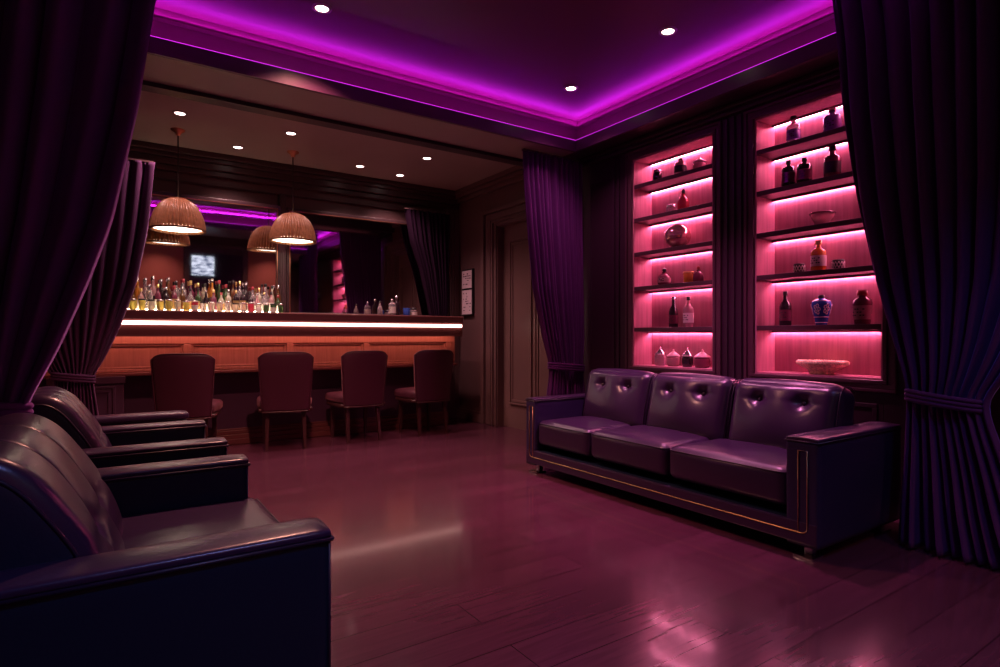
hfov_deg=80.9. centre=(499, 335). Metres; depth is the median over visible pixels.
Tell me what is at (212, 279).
liquor bottle
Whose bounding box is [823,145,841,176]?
liquor bottle
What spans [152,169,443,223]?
wall
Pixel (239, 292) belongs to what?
liquor bottle
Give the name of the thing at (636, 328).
shelf
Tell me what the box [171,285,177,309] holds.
liquor bottle
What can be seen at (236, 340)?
bar counter
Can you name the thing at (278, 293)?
liquor bottle
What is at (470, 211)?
wall
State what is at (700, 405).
cushion
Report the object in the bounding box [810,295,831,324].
vase
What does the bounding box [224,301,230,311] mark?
jar
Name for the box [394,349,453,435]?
bar stool
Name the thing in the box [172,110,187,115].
recessed light
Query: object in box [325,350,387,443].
bar stool
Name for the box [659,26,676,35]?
recessed light
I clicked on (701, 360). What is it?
lidded jar
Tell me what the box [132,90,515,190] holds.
ceiling
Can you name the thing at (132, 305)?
jar
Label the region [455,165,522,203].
trim
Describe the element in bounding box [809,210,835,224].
bowl
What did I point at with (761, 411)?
cushion
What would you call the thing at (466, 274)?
print
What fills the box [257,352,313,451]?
bar stool
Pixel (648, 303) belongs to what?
display cabinet
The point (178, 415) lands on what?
armrest
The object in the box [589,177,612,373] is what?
trim
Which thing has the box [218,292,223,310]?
liquor bottle
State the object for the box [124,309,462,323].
countertop
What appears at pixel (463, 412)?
baseboard
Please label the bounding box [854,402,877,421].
trim
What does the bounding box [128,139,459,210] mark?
trim
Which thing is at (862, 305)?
liquor bottle
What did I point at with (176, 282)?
liquor bottle
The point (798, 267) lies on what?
cup
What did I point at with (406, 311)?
jar
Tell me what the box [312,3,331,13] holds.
recessed light
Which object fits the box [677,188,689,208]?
liquor bottle
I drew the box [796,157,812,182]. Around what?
flask
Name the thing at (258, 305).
jar
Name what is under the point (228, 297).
liquor bottle
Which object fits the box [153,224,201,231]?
diffuser
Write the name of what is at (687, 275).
lidded jar
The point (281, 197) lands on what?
trim
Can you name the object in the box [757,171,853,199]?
shelf
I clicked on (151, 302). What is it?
jar
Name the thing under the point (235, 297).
liquor bottle
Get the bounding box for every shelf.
[634,164,711,191]
[634,202,711,224]
[634,241,711,257]
[634,280,711,291]
[634,326,711,331]
[757,126,846,159]
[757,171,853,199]
[757,217,863,240]
[757,265,873,281]
[757,324,880,330]
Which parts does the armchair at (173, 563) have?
panel, backrest, arm, arm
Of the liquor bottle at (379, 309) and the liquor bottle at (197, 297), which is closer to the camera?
the liquor bottle at (197, 297)
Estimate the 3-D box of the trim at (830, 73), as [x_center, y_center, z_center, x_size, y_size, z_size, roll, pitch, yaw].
[2.222,-1.708,3.717,0.100,0.065,5.680,0,0,-34]
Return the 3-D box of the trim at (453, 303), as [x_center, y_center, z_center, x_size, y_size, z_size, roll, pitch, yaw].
[-0.649,-0.300,7.878,0.210,2.800,0.068,0,0,-34]
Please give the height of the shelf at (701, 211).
0.035 m
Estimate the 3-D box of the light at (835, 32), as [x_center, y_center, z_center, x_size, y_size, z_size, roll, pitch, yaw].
[0.065,-1.901,3.290,3.885,0.277,3.260,0,0,-34]
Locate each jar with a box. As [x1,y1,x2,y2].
[129,299,136,308]
[138,298,145,309]
[147,299,154,309]
[156,300,163,309]
[166,299,171,309]
[174,300,180,309]
[183,301,189,310]
[191,300,197,310]
[200,302,205,310]
[208,302,214,310]
[216,302,222,310]
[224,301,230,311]
[232,303,238,311]
[240,302,245,311]
[248,302,253,311]
[256,303,261,311]
[263,304,268,311]
[270,304,276,311]
[278,303,283,312]
[403,308,409,314]
[410,307,416,315]
[653,169,661,179]
[654,347,666,365]
[666,204,676,211]
[667,349,679,365]
[682,348,692,366]
[683,271,693,281]
[693,156,705,168]
[694,350,710,367]
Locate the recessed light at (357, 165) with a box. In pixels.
[354,164,365,167]
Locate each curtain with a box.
[0,0,155,416]
[47,158,154,415]
[404,207,449,315]
[522,148,584,395]
[832,0,999,569]
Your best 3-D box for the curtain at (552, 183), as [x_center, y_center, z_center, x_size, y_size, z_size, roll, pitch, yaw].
[0.528,-0.317,5.605,0.771,2.810,0.125,0,0,-33]
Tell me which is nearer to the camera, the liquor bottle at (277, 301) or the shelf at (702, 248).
the shelf at (702, 248)
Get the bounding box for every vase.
[664,224,690,246]
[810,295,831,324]
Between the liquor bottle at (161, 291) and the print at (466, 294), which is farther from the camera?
the print at (466, 294)
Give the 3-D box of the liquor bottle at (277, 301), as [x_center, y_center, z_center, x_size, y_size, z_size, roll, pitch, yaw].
[-2.442,-0.342,6.449,0.059,0.211,0.059,0,0,-34]
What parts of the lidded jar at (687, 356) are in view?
glass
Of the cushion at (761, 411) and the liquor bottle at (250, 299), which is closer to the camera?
the cushion at (761, 411)
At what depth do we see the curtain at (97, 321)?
4.90 m
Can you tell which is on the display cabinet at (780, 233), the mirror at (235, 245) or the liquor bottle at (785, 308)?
the liquor bottle at (785, 308)
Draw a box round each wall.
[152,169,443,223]
[459,114,737,408]
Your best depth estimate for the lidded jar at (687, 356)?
4.91 m
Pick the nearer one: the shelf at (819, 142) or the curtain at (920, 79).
the curtain at (920, 79)
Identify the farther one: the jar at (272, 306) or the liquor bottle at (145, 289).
the jar at (272, 306)
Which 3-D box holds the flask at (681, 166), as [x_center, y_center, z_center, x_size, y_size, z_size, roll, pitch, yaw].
[1.540,-1.440,5.005,0.107,0.155,0.106,0,0,-34]
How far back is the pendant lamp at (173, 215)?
5.37 m
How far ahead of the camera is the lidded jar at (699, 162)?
4.80 m
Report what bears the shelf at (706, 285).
attached to the display cabinet at (648, 303)
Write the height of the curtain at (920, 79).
3.186 m
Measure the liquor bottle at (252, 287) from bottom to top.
0.303 m
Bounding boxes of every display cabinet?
[625,120,721,375]
[744,78,896,393]
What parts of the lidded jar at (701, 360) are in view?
glass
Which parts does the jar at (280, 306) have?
glass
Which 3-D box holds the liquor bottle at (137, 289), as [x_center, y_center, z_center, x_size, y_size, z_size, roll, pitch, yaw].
[-3.571,-0.408,5.774,0.055,0.344,0.055,0,0,-34]
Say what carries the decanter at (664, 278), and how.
on the display cabinet at (648, 303)
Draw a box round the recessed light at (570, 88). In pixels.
[564,85,577,91]
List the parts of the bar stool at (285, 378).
leg, leg, seat, backrest, rail, leg, leg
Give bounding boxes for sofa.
[525,368,901,560]
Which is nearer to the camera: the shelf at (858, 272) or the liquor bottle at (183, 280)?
the shelf at (858, 272)
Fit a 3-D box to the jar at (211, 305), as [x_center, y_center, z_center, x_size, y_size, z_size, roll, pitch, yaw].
[-2.943,-0.292,5.976,0.066,0.112,0.066,0,0,-34]
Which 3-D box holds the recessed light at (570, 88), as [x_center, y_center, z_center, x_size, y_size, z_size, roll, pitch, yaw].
[0.601,-2.096,4.962,0.124,0.011,0.124,0,0,-34]
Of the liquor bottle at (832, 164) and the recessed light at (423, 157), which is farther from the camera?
the recessed light at (423, 157)
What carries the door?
in the wall at (470, 211)
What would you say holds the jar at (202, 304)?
on the bar counter at (236, 340)
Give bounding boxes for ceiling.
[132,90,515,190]
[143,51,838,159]
[155,0,832,120]
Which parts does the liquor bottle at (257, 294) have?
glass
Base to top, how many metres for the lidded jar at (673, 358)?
0.148 m
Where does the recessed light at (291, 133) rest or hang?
in the ceiling at (207, 127)
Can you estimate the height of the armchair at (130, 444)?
0.850 m
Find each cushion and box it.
[121,499,276,548]
[539,416,630,455]
[583,368,656,425]
[592,425,709,475]
[646,373,738,439]
[670,438,786,504]
[728,378,854,448]
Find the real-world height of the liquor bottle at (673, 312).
0.262 m
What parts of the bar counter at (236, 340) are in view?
panel frame, skirting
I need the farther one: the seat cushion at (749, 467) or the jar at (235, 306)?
the jar at (235, 306)
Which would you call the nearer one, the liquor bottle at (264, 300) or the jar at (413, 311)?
the liquor bottle at (264, 300)
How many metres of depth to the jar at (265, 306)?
6.25 m
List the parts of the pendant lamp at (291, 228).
lamp shade, cord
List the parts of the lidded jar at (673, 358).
glass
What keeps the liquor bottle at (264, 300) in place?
on the bar counter at (236, 340)
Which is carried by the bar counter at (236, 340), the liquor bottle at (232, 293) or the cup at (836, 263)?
the liquor bottle at (232, 293)
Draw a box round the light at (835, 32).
[150,32,835,140]
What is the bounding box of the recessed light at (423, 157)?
[421,156,432,159]
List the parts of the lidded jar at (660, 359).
glass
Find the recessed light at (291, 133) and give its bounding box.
[284,131,297,135]
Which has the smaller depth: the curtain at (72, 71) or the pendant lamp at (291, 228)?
the curtain at (72, 71)
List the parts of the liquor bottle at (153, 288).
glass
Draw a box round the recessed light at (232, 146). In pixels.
[231,145,244,148]
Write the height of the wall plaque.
0.605 m
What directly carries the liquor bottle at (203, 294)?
on the bar counter at (236, 340)
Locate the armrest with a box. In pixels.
[94,410,188,425]
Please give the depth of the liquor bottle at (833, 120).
3.92 m
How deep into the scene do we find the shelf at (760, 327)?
3.97 m
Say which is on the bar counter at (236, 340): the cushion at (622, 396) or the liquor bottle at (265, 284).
the liquor bottle at (265, 284)
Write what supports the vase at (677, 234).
on the display cabinet at (648, 303)
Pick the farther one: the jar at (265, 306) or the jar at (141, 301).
the jar at (265, 306)
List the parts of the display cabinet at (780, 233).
panel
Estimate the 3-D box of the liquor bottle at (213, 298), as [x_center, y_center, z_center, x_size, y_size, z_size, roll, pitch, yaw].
[-2.979,-0.359,6.094,0.063,0.245,0.063,0,0,-34]
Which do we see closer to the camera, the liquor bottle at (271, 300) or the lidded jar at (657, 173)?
the lidded jar at (657, 173)
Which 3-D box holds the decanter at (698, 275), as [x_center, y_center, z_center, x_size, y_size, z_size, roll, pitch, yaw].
[1.643,-0.513,4.853,0.088,0.138,0.088,0,0,-34]
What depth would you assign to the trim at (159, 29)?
4.42 m
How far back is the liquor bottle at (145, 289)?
5.80 m
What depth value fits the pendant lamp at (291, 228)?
6.02 m
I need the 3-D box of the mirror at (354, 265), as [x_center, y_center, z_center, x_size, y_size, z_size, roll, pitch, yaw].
[-1.591,-0.848,7.236,2.030,1.235,0.044,0,0,-34]
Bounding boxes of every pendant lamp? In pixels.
[148,127,205,234]
[269,150,316,245]
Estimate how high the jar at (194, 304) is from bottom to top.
0.119 m
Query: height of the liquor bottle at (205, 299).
0.237 m
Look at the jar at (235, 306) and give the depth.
6.08 m
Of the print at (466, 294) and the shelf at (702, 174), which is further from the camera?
the print at (466, 294)
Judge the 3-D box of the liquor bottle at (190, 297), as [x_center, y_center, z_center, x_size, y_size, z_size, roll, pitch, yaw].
[-3.156,-0.361,5.971,0.065,0.251,0.064,0,0,-34]
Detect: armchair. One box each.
[0,413,333,666]
[31,386,229,467]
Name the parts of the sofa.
arm, rail, arm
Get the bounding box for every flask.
[674,158,686,173]
[781,160,795,185]
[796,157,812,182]
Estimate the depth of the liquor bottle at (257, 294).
6.32 m
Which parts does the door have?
casing, moulding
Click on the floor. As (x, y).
(447, 550)
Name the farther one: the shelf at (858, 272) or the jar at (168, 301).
the jar at (168, 301)
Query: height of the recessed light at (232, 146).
0.011 m
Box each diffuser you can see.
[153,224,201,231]
[274,236,310,242]
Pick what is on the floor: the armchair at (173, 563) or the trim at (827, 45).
the armchair at (173, 563)
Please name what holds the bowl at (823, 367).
on the display cabinet at (780, 233)
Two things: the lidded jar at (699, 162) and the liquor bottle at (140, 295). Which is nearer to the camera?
the lidded jar at (699, 162)
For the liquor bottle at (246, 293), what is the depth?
6.33 m
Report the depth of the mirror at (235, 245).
6.26 m
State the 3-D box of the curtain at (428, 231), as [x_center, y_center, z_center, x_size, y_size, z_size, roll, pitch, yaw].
[-0.931,-0.928,7.538,0.643,1.368,0.086,0,0,-34]
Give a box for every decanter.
[657,268,670,284]
[693,266,703,281]
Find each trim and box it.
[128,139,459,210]
[141,80,522,166]
[147,33,837,152]
[150,6,835,139]
[278,194,285,312]
[444,208,458,417]
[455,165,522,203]
[579,63,839,168]
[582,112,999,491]
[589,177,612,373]
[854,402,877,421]
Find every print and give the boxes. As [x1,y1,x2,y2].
[462,270,471,288]
[462,290,471,314]
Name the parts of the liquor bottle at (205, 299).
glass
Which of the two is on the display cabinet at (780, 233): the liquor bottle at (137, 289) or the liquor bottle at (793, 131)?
the liquor bottle at (793, 131)
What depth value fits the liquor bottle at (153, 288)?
5.85 m
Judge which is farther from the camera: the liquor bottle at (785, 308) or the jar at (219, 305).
the jar at (219, 305)
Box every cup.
[793,263,805,271]
[831,259,844,268]
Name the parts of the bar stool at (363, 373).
leg, seat, leg, seat frame, backrest, rail, leg, leg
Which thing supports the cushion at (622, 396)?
on the sofa
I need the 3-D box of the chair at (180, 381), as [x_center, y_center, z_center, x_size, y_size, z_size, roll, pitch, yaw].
[-2.838,0.625,5.331,0.520,0.950,0.547,0,0,-18]
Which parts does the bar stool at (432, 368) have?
leg, seat, leg, seat frame, leg, rail, backrest, leg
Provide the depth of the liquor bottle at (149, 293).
5.75 m
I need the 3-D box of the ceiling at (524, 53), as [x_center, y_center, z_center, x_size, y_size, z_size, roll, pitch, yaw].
[0.100,-2.150,3.314,4.070,0.100,3.384,0,0,-34]
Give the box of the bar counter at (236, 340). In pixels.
[38,309,462,444]
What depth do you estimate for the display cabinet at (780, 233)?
4.18 m
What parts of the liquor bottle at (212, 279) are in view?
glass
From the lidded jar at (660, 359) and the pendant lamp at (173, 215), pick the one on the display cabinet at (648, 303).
the lidded jar at (660, 359)
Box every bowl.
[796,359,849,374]
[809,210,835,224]
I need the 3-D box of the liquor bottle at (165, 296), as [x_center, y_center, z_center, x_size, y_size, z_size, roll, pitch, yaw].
[-3.337,-0.365,5.856,0.064,0.257,0.064,0,0,-34]
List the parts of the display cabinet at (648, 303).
panel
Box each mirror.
[134,191,280,302]
[286,207,428,315]
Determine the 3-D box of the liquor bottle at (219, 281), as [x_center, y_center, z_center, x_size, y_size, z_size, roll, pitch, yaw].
[-2.963,-0.411,6.184,0.056,0.351,0.056,0,0,-34]
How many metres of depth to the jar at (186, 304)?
5.83 m
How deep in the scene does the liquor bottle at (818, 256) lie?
4.00 m
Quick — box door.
[481,198,548,429]
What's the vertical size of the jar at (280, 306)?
0.115 m
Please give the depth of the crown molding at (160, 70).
4.42 m
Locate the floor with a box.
[227,418,999,666]
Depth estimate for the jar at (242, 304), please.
6.12 m
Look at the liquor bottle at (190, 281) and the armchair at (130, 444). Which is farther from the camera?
the liquor bottle at (190, 281)
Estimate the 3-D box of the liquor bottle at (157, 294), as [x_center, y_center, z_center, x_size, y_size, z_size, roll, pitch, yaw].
[-3.390,-0.374,5.807,0.058,0.275,0.058,0,0,-34]
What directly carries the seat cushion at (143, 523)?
on the armchair at (173, 563)
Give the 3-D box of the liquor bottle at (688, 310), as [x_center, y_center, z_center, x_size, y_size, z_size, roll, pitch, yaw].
[1.587,-0.203,4.936,0.088,0.255,0.087,0,0,-34]
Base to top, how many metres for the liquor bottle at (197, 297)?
0.259 m
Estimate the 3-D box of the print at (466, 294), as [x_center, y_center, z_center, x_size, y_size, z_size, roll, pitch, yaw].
[-0.434,-0.443,7.679,0.005,0.315,0.240,0,0,-34]
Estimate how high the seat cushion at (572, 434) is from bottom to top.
0.222 m
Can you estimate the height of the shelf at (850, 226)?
0.035 m
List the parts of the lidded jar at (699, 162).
glass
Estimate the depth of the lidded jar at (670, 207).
5.05 m
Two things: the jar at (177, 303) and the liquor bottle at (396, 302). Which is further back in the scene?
the liquor bottle at (396, 302)
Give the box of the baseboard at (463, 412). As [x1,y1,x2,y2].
[457,405,480,422]
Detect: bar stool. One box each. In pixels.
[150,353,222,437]
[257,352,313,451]
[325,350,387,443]
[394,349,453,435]
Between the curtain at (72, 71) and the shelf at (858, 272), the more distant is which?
the shelf at (858, 272)
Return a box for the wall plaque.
[462,268,474,315]
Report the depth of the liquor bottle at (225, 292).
6.21 m
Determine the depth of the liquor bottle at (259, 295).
6.41 m
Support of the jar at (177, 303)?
on the bar counter at (236, 340)
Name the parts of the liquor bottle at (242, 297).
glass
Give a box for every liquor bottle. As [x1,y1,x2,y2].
[134,277,139,308]
[138,288,143,308]
[143,278,147,308]
[146,284,152,308]
[150,276,156,298]
[154,284,160,308]
[159,279,163,299]
[162,287,169,309]
[167,277,170,298]
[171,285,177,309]
[175,281,179,299]
[179,287,185,309]
[180,279,186,300]
[187,288,193,309]
[188,280,193,296]
[195,288,200,309]
[202,283,207,301]
[203,290,208,309]
[209,278,213,301]
[210,290,216,310]
[216,280,220,301]
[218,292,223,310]
[223,284,226,310]
[225,289,231,310]
[230,280,234,302]
[233,290,238,302]
[237,281,241,310]
[240,290,245,301]
[244,282,248,310]
[247,292,252,310]
[251,286,255,302]
[254,293,259,311]
[258,288,261,302]
[261,292,266,311]
[264,283,267,303]
[268,292,273,311]
[275,295,280,311]
[276,285,280,301]
[377,301,382,314]
[389,299,395,314]
[394,296,399,314]
[669,297,677,326]
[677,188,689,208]
[683,297,693,326]
[779,291,791,324]
[786,115,800,141]
[810,240,826,270]
[823,106,841,131]
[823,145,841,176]
[852,290,872,323]
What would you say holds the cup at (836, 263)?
on the display cabinet at (780, 233)
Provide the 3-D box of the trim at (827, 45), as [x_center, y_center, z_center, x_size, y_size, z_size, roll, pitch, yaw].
[0.065,-1.779,3.290,3.585,0.102,2.984,0,0,-34]
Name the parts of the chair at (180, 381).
backrest, seat, rail, leg, leg, seat frame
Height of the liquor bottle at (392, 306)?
0.205 m
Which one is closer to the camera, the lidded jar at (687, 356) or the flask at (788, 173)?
the flask at (788, 173)
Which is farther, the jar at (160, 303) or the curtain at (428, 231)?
the curtain at (428, 231)
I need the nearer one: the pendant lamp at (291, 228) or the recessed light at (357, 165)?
the pendant lamp at (291, 228)
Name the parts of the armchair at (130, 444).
panel, backrest, arm, arm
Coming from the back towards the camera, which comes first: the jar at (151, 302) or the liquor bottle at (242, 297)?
the liquor bottle at (242, 297)
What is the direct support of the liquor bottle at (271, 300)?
on the bar counter at (236, 340)
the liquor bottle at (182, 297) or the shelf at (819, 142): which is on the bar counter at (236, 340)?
the liquor bottle at (182, 297)
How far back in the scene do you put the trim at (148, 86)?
4.67 m
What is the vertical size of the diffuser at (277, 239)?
0.004 m
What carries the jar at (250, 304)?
on the bar counter at (236, 340)
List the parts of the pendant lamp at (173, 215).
lamp shade, cord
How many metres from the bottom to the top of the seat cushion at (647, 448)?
0.222 m
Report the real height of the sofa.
0.834 m
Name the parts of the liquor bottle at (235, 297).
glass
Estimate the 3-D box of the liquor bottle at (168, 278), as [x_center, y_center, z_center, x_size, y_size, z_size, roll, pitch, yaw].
[-3.352,-0.414,5.926,0.056,0.356,0.056,0,0,-34]

